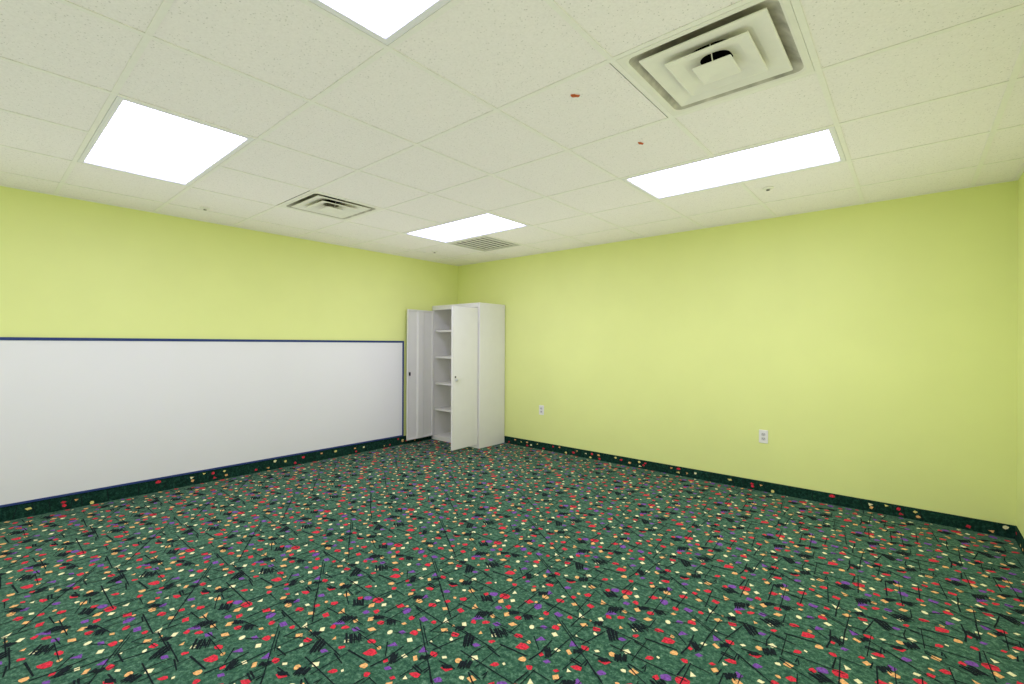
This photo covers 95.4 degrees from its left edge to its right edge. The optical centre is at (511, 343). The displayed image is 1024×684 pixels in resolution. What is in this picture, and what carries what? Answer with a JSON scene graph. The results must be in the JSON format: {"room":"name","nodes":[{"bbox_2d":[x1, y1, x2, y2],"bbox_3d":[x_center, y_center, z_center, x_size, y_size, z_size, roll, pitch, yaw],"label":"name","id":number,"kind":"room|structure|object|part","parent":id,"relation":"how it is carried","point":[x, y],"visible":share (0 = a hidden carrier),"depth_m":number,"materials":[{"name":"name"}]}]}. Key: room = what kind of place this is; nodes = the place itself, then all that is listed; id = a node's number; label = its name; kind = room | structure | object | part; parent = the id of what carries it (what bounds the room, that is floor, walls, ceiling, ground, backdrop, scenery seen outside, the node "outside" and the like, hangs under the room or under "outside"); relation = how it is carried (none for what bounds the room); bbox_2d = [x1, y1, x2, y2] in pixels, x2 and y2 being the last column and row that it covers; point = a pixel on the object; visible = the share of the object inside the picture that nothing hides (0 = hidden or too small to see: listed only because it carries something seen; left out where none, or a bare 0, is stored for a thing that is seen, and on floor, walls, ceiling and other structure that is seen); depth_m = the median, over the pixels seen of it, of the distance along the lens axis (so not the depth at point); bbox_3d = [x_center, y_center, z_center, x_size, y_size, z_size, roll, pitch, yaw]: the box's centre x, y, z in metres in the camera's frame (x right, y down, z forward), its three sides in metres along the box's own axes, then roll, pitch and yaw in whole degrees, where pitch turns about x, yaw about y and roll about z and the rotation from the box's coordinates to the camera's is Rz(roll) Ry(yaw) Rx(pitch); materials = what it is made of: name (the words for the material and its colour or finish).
{"room":"classroom","nodes":[
{"label":"classroom","id":0,"kind":"room"},
{"bbox_2d":[0,186,457,435],"bbox_3d":[-3.423,-0.103,3.717,0.120,2.763,8.226,0,0,41],"label":"wall","id":1,"kind":"structure","parent":0,"point":[70,268],"depth_m":4.18,"materials":[{"name":"green paint"}]},
{"bbox_2d":[0,337,403,507],"bbox_3d":[-2.583,0.566,4.598,0.014,1.222,3.656,0,0,41],"label":"whiteboard","id":2,"kind":"object","parent":1,"relation":"attached to","point":[78,415],"visible":1,"depth_m":4.11,"materials":[{"name":"white laminate"}]},
{"bbox_3d":[-2.586,1.169,4.598,0.014,0.017,3.656,0,0,41],"label":"frame rail","id":3,"kind":"part","parent":2,"relation":"part of","materials":[{"name":"metal"}]},
{"bbox_3d":[-2.580,-0.033,4.598,0.014,0.023,3.656,0,0,41],"label":"frame rail","id":4,"kind":"part","parent":2,"relation":"part of","materials":[{"name":"metal"}]},
{"bbox_3d":[-1.401,0.575,5.976,0.014,1.182,0.023,0,0,41],"label":"frame rail","id":5,"kind":"part","parent":2,"relation":"part of","materials":[{"name":"metal"}]},
{"bbox_2d":[0,436,431,521],"bbox_3d":[-3.378,1.226,3.679,0.009,0.104,7.978,0,0,41],"label":"baseboard","id":6,"kind":"structure","parent":1,"relation":"attached to","point":[24,510],"depth_m":4.15,"materials":[{"name":"green carpet"}]},
{"bbox_2d":[0,165,1023,265],"bbox_3d":[-1.286,-1.123,1.889,5.499,0.003,7.986,0,0,41],"label":"trim","id":7,"kind":"structure","parent":1,"relation":"attached to","point":[1021,171],"depth_m":4.01,"materials":[{"name":"white metal"}]},
{"bbox_2d":[0,439,1023,683],"bbox_3d":[-1.297,1.287,1.889,5.499,0.002,7.986,0,0,41],"label":"floor","id":8,"kind":"structure","parent":0,"point":[425,561],"depth_m":2.52,"materials":[{"name":"green carpet"}]},
{"bbox_2d":[406,302,504,450],"bbox_3d":[-0.723,0.388,6.034,0.943,1.806,0.925,0,0,41],"label":"storage cabinet","id":9,"kind":"object","parent":8,"relation":"on","point":[455,389],"visible":1,"depth_m":5.99,"materials":[{"name":"white metal"}]},
{"bbox_3d":[-1.207,0.395,6.131,0.022,1.680,0.440,0,0,38],"label":"door","id":10,"kind":"part","parent":9,"relation":"part of","materials":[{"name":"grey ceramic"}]},
{"bbox_2d":[435,406,450,411],"bbox_3d":[-0.585,0.890,6.229,0.864,0.028,0.410,0,0,41],"label":"shelf","id":11,"kind":"object","parent":9,"relation":"attached to","point":[437,408],"depth_m":6.34,"materials":[{"name":"grey metal"}]},
{"bbox_2d":[435,381,450,385],"bbox_3d":[-0.584,0.538,6.229,0.864,0.028,0.410,0,0,41],"label":"shelf","id":12,"kind":"object","parent":9,"relation":"attached to","point":[437,383],"depth_m":6.33,"materials":[{"name":"grey metal"}]},
{"bbox_2d":[436,356,450,358],"bbox_3d":[-0.582,0.182,6.229,0.864,0.028,0.410,0,0,41],"label":"shelf","id":13,"kind":"object","parent":9,"relation":"attached to","point":[437,357],"depth_m":6.25,"materials":[{"name":"grey metal"}]},
{"bbox_2d":[436,330,450,331],"bbox_3d":[-0.580,-0.173,6.229,0.864,0.028,0.410,0,0,41],"label":"shelf","id":14,"kind":"object","parent":9,"relation":"attached to","point":[436,330],"depth_m":6.25,"materials":[{"name":"grey metal"}]},
{"bbox_3d":[-0.566,0.397,5.580,0.022,1.680,0.440,0,0,37],"label":"door","id":15,"kind":"part","parent":9,"relation":"part of","materials":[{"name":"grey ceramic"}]},
{"bbox_2d":[0,0,1023,265],"bbox_3d":[-1.286,-1.133,1.889,5.499,0.018,7.986,0,0,41],"label":"ceiling","id":16,"kind":"structure","parent":0,"point":[471,111],"depth_m":2.21,"materials":[{"name":"tile"}]},
{"bbox_2d":[77,96,254,185],"bbox_3d":[-2.055,-1.187,2.726,1.193,0.123,0.584,0,0,41],"label":"ceiling light","id":17,"kind":"object","parent":16,"relation":"attached to","point":[133,137],"visible":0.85,"depth_m":2.65,"materials":[{"name":"white plastic"}]},
{"bbox_2d":[280,192,381,220],"bbox_3d":[-1.493,-1.245,3.850,0.585,0.282,0.585,0,0,41],"label":"ceiling vent","id":18,"kind":"object","parent":16,"relation":"in","point":[315,203],"visible":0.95,"depth_m":3.88,"materials":[{"name":"white metal"}]},
{"bbox_3d":[-1.494,-1.117,3.850,0.147,0.026,0.147,0,0,41],"label":"plate","id":19,"kind":"part","parent":18,"relation":"part of","materials":[{"name":"white metal"}]},
{"bbox_2d":[309,0,450,44],"bbox_3d":[-0.205,-1.179,1.138,1.193,0.123,0.584,0,0,41],"label":"ceiling light","id":20,"kind":"object","parent":16,"relation":"attached to","point":[385,21],"visible":1,"depth_m":1.58,"materials":[{"name":"white plastic"}]},
{"bbox_2d":[404,213,528,242],"bbox_3d":[-0.468,-1.180,4.577,1.193,0.123,0.584,0,0,41],"label":"ceiling light","id":21,"kind":"object","parent":16,"relation":"attached to","point":[486,223],"visible":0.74,"depth_m":4.55,"materials":[{"name":"white plastic"}]},
{"bbox_2d":[449,236,520,251],"bbox_3d":[-0.303,-1.179,5.238,0.585,0.122,0.585,0,0,41],"label":"ceiling vent","id":22,"kind":"object","parent":16,"relation":"in","point":[485,243],"visible":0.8,"depth_m":5.29,"materials":[{"name":"grey metal"}]},
{"bbox_2d":[616,0,814,115],"bbox_3d":[0.821,-1.234,1.865,0.585,0.282,0.585,0,0,41],"label":"ceiling vent","id":23,"kind":"object","parent":16,"relation":"in","point":[753,45],"visible":0.99,"depth_m":1.83,"materials":[{"name":"white metal"}]},
{"bbox_3d":[0.820,-1.107,1.865,0.147,0.026,0.147,0,0,41],"label":"plate","id":24,"kind":"part","parent":23,"relation":"part of","materials":[{"name":"white metal"}]},
{"bbox_2d":[621,127,845,199],"bbox_3d":[1.383,-1.171,2.989,1.193,0.123,0.584,0,0,41],"label":"ceiling light","id":25,"kind":"object","parent":16,"relation":"attached to","point":[822,147],"visible":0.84,"depth_m":2.92,"materials":[{"name":"white plastic"}]},
{"bbox_2d":[762,186,773,190],"bbox_3d":[1.823,-1.102,3.316,0.072,0.017,0.072,0,0,41],"label":"sprinkler head","id":26,"kind":"object","parent":16,"relation":"attached to","point":[768,188],"visible":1,"depth_m":3.30},
{"bbox_2d":[458,180,1017,525],"bbox_3d":[1.348,-0.081,4.965,5.499,2.763,0.120,0,0,41],"label":"wall","id":27,"kind":"structure","parent":0,"point":[874,345],"depth_m":3.95,"materials":[{"name":"green paint"}]},
{"bbox_2d":[539,405,543,414],"bbox_3d":[0.360,0.812,5.723,0.072,0.117,0.009,0,0,41],"label":"wall outlet","id":28,"kind":"object","parent":27,"relation":"attached to","point":[541,407],"visible":1,"depth_m":5.72,"materials":[{"name":"white plastic"}]},
{"bbox_2d":[504,436,1014,538],"bbox_3d":[1.306,1.256,4.911,5.499,0.088,0.009,0,0,41],"label":"baseboard","id":29,"kind":"structure","parent":27,"relation":"attached to","point":[961,522],"depth_m":3.94,"materials":[{"name":"green carpet"}]},
{"bbox_2d":[759,429,767,443],"bbox_3d":[2.226,0.819,4.123,0.072,0.117,0.009,0,0,41],"label":"wall outlet","id":30,"kind":"object","parent":27,"relation":"attached to","point":[763,434],"visible":1,"depth_m":4.12,"materials":[{"name":"white plastic"}]},
{"bbox_2d":[1017,172,1023,537],"bbox_3d":[0.842,-0.084,0.059,0.120,2.763,8.226,0,0,41],"label":"wall","id":31,"kind":"structure","parent":0,"point":[1020,316],"depth_m":3.03,"materials":[{"name":"green paint"}]},
{"bbox_2d":[1015,526,1023,554],"bbox_3d":[0.787,1.254,0.101,0.009,0.088,7.970,0,0,41],"label":"baseboard","id":32,"kind":"structure","parent":31,"relation":"attached to","point":[1019,538],"depth_m":3.00,"materials":[{"name":"green carpet"}]}
]}

